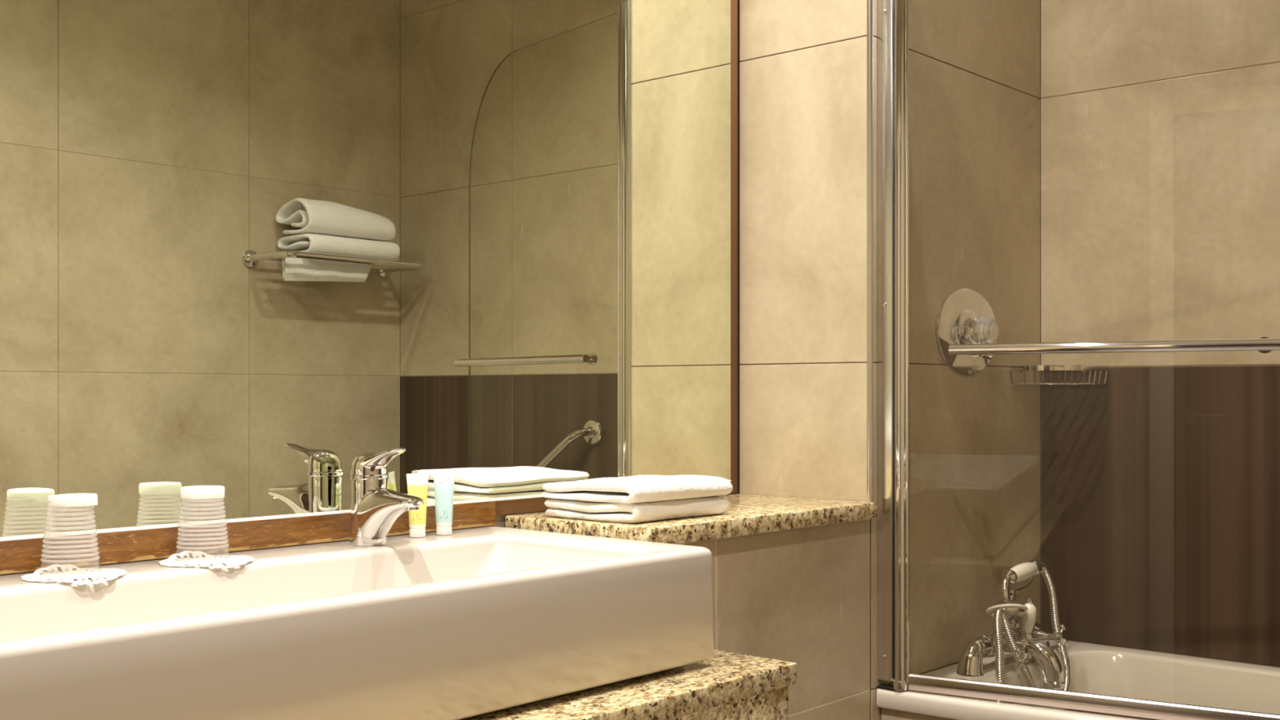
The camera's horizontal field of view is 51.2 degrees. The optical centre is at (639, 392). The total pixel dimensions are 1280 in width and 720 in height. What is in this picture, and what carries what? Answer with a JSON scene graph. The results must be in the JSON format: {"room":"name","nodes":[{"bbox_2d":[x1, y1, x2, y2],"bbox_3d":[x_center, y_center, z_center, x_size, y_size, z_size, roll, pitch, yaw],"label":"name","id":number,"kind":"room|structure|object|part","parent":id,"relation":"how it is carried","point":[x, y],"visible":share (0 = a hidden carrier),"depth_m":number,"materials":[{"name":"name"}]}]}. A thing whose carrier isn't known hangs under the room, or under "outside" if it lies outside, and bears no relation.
{"room":"hotel bathroom","nodes":[
{"label":"hotel bathroom","id":0,"kind":"room"},
{"bbox_2d":[0,493,733,575],"bbox_3d":[-0.672,-0.210,1.708,0.041,2.620,2.547,0,0,42],"label":"wall","id":1,"kind":"structure","parent":0,"point":[500,519],"depth_m":1.91,"materials":[{"name":"wood"}]},
{"bbox_2d":[0,0,737,574],"bbox_3d":[-0.601,-0.533,1.744,0.014,1.494,2.396,0,0,42],"label":"wall mirror","id":2,"kind":"object","parent":1,"relation":"attached to","point":[252,249],"visible":0.91,"depth_m":1.93,"materials":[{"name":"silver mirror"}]},
{"bbox_2d":[462,649,796,719],"bbox_3d":[-0.586,0.560,1.372,0.532,0.359,1.839,0,0,42],"label":"countertop","id":3,"kind":"structure","parent":1,"relation":"attached to","point":[726,686],"depth_m":1.74,"materials":[{"name":"beige stone"}]},
{"bbox_2d":[0,526,714,719],"bbox_3d":[-0.610,0.298,1.393,0.450,0.166,1.658,0,0,42],"label":"washbasin","id":4,"kind":"object","parent":3,"relation":"in","point":[464,624],"visible":1,"depth_m":1.52,"materials":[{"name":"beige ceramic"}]},
{"bbox_2d":[21,564,127,584],"bbox_3d":[-0.662,0.212,1.565,0.112,0.012,0.115,0,0,42],"label":"lace doily","id":5,"kind":"object","parent":4,"relation":"on","point":[68,575],"visible":1,"depth_m":1.56,"materials":[{"name":"white fabric"}]},
{"bbox_2d":[39,493,101,575],"bbox_3d":[-0.671,0.166,1.573,0.068,0.094,0.068,0,0,42],"label":"plastic cup","id":6,"kind":"object","parent":5,"relation":"on","point":[76,500],"visible":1,"depth_m":1.55,"materials":[{"name":"white"}]},
{"bbox_3d":[-0.669,0.127,1.575,0.054,0.017,0.054,0,0,42],"label":"paper lid","id":7,"kind":"part","parent":6,"relation":"part of","materials":[{"name":"white paper"}]},
{"bbox_2d":[158,551,255,568],"bbox_3d":[-0.548,0.211,1.695,0.110,0.012,0.116,0,0,42],"label":"lace doily","id":8,"kind":"object","parent":4,"relation":"on","point":[208,560],"visible":1,"depth_m":1.70,"materials":[{"name":"white fabric"}]},
{"bbox_2d":[174,485,230,560],"bbox_3d":[-0.558,0.166,1.704,0.068,0.094,0.068,0,0,42],"label":"plastic cup","id":9,"kind":"object","parent":8,"relation":"on","point":[192,492],"visible":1,"depth_m":1.68,"materials":[{"name":"white"}]},
{"bbox_3d":[-0.558,0.126,1.704,0.054,0.015,0.054,0,0,42],"label":"paper lid","id":10,"kind":"part","parent":9,"relation":"part of","materials":[{"name":"white paper"}]},
{"bbox_2d":[349,447,423,546],"bbox_3d":[-0.353,0.145,1.865,0.054,0.139,0.146,0,0,-44],"label":"mixer tap","id":11,"kind":"object","parent":4,"relation":"on","point":[375,508],"visible":1,"depth_m":1.87,"materials":[{"name":"silver metal"}]},
{"bbox_3d":[-0.365,0.096,1.877,0.051,0.040,0.108,0,0,-44],"label":"lever","id":12,"kind":"part","parent":11,"relation":"part of","materials":[{"name":"silver metal"}]},
{"bbox_2d":[406,473,428,537],"bbox_3d":[-0.332,0.168,1.993,0.024,0.094,0.024,0,0,30],"label":"toiletry tube","id":13,"kind":"object","parent":4,"relation":"on","point":[417,483],"visible":0.84,"depth_m":1.99,"materials":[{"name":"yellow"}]},
{"bbox_2d":[411,476,425,521],"bbox_3d":[-0.329,0.158,1.986,0.021,0.066,0.009,0,0,-11],"label":"print","id":14,"kind":"object","parent":13,"relation":"on","point":[418,483],"depth_m":1.99,"materials":[{"name":"yellow plastic"}]},
{"bbox_2d":[433,471,454,535],"bbox_3d":[-0.297,0.168,2.026,0.024,0.094,0.024,0,0,30],"label":"toiletry tube","id":15,"kind":"object","parent":4,"relation":"on","point":[443,482],"visible":1,"depth_m":2.02,"materials":[{"name":"white"}]},
{"bbox_2d":[679,519,870,719],"bbox_3d":[0.204,0.665,2.229,0.041,0.870,0.612,0,0,42],"label":"wall ledge","id":16,"kind":"object","parent":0,"point":[801,597],"visible":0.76,"depth_m":2.29,"materials":[{"name":"beige tile"}]},
{"bbox_2d":[505,493,876,544],"bbox_3d":[0.107,0.214,2.302,0.316,0.028,0.628,0,0,42],"label":"shelf","id":17,"kind":"object","parent":16,"relation":"on","point":[746,514],"visible":0.74,"depth_m":2.15,"materials":[{"name":"beige stone"}]},
{"bbox_2d":[544,495,729,523],"bbox_3d":[-0.005,0.183,2.168,0.204,0.032,0.240,0,0,42],"label":"hand towel","id":18,"kind":"object","parent":17,"relation":"on","point":[634,513],"visible":0.81,"depth_m":2.09,"materials":[{"name":"white fabric"}]},
{"bbox_2d":[541,475,733,503],"bbox_3d":[-0.004,0.151,2.166,0.210,0.034,0.251,0,0,42],"label":"hand towel","id":19,"kind":"object","parent":18,"relation":"on","point":[637,488],"visible":1,"depth_m":2.08,"materials":[{"name":"white fabric"}]},
{"bbox_2d":[739,0,877,524],"bbox_3d":[0.323,-0.640,2.560,0.301,1.760,0.041,0,0,42],"label":"wall","id":20,"kind":"structure","parent":0,"point":[803,63],"depth_m":2.54,"materials":[{"name":"beige tile"}]},
{"bbox_2d":[866,0,873,502],"bbox_3d":[0.421,-0.660,2.444,0.012,1.719,0.012,0,0,42],"label":"trim","id":21,"kind":"structure","parent":20,"relation":"attached to","point":[869,2],"depth_m":2.44,"materials":[{"name":"silver metal"}]},
{"bbox_2d":[870,0,1039,719],"bbox_3d":[0.643,-0.210,2.724,0.041,2.620,0.708,0,0,42],"label":"wall","id":22,"kind":"structure","parent":0,"point":[974,65],"depth_m":2.71,"materials":[{"name":"beige tile"}]},
{"bbox_2d":[936,288,998,375],"bbox_3d":[0.613,-0.118,2.610,0.064,0.167,0.248,0,0,42],"label":"shower valve","id":23,"kind":"object","parent":22,"relation":"attached to","point":[965,317],"visible":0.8,"depth_m":2.58,"materials":[{"name":"silver metal"}]},
{"bbox_3d":[0.699,-0.123,2.687,0.038,0.062,0.062,0,0,42],"label":"knob","id":24,"kind":"part","parent":23,"relation":"part of","materials":[{"name":"white metal"}]},
{"bbox_2d":[1009,364,1108,385],"bbox_3d":[0.900,-0.039,2.865,0.156,0.044,0.156,0,0,42],"label":"basket","id":25,"kind":"object","parent":22,"relation":"attached to","point":[1083,368],"visible":1,"depth_m":2.82,"materials":[{"name":"silver metal"}]},
{"bbox_2d":[1040,0,1279,667],"bbox_3d":[1.534,-0.210,2.436,1.675,2.620,0.041,0,0,42],"label":"wall","id":26,"kind":"structure","parent":0,"point":[1160,119],"depth_m":2.80,"materials":[{"name":"beige tile"}]},
{"bbox_3d":[0.323,1.121,1.303,1.986,0.041,3.260,0,0,42],"label":"floor","id":27,"kind":"structure","parent":0,"visible":0},
{"bbox_2d":[876,640,1279,719],"bbox_3d":[1.288,0.807,2.162,1.668,0.526,0.690,0,0,42],"label":"bathtub","id":28,"kind":"object","parent":27,"relation":"on","point":[1095,668],"visible":0.71,"depth_m":2.66,"materials":[{"name":"beige ceramic"}]},
{"bbox_3d":[1.125,0.825,1.988,1.660,0.491,0.078,0,0,38],"label":"panel","id":29,"kind":"part","parent":28,"relation":"part of","materials":[{"name":"beige tile"}]},
{"bbox_2d":[955,576,1068,688],"bbox_3d":[0.775,0.478,2.665,0.150,0.202,0.353,0,0,42],"label":"mixer tap","id":30,"kind":"object","parent":28,"relation":"on","point":[1032,639],"visible":0.94,"depth_m":2.62,"materials":[{"name":"silver metal"}]},
{"bbox_3d":[0.651,0.512,2.598,0.053,0.066,0.088,0,0,42],"label":"pillar leg","id":31,"kind":"part","parent":30,"relation":"part of","materials":[{"name":"silver metal"}]},
{"bbox_3d":[0.727,0.505,2.604,0.063,0.057,0.056,0,0,42],"label":"cross handle","id":32,"kind":"part","parent":30,"relation":"part of","materials":[{"name":"silver metal"}]},
{"bbox_3d":[0.779,0.494,2.683,0.028,0.027,0.028,0,0,42],"label":"lever","id":33,"kind":"part","parent":30,"relation":"part of","materials":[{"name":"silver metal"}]},
{"bbox_2d":[986,560,1071,691],"bbox_3d":[0.780,0.512,2.674,0.135,0.324,0.334,0,0,42],"label":"handset","id":34,"kind":"object","parent":30,"relation":"attached to","point":[1005,610],"visible":0.72,"depth_m":2.67,"materials":[{"name":"silver metal"}]},
{"bbox_3d":[0.782,0.453,2.681,0.030,0.060,0.030,0,0,42],"label":"diverter lever","id":35,"kind":"part","parent":30,"relation":"part of","materials":[{"name":"beige ceramic"}]},
{"bbox_3d":[0.788,0.531,2.654,0.111,0.086,0.035,0,0,42],"label":"spout","id":36,"kind":"part","parent":30,"relation":"part of","materials":[{"name":"silver metal"}]},
{"bbox_3d":[0.827,0.512,2.797,0.053,0.066,0.088,0,0,42],"label":"pillar leg","id":37,"kind":"part","parent":30,"relation":"part of","materials":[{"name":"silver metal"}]},
{"bbox_3d":[0.835,0.497,2.717,0.063,0.054,0.054,0,0,42],"label":"cross handle","id":38,"kind":"part","parent":30,"relation":"part of","materials":[{"name":"silver metal"}]},
{"bbox_2d":[877,0,1279,719],"bbox_3d":[0.737,-0.156,2.270,0.709,1.398,0.060,0,0,31],"label":"screen","id":39,"kind":"object","parent":28,"relation":"on","point":[892,15],"visible":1,"depth_m":2.43,"materials":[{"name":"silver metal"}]},
{"bbox_3d":[0.477,-0.155,2.441,0.024,1.379,0.024,0,0,42],"label":"hinge post","id":40,"kind":"part","parent":39,"relation":"part of","materials":[{"name":"silver metal"}]},
{"bbox_3d":[0.592,-0.076,2.365,0.026,0.026,0.044,0,0,31],"label":"rail mount","id":41,"kind":"part","parent":39,"relation":"part of","materials":[{"name":"silver metal"}]},
{"bbox_3d":[0.763,0.520,2.268,0.640,0.017,0.014,0,0,31],"label":"rail","id":42,"kind":"part","parent":39,"relation":"part of","materials":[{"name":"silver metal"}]},
{"bbox_3d":[0.993,-0.076,2.124,0.026,0.026,0.044,0,0,31],"label":"rail mount","id":43,"kind":"part","parent":39,"relation":"part of","materials":[{"name":"silver metal"}]}
]}

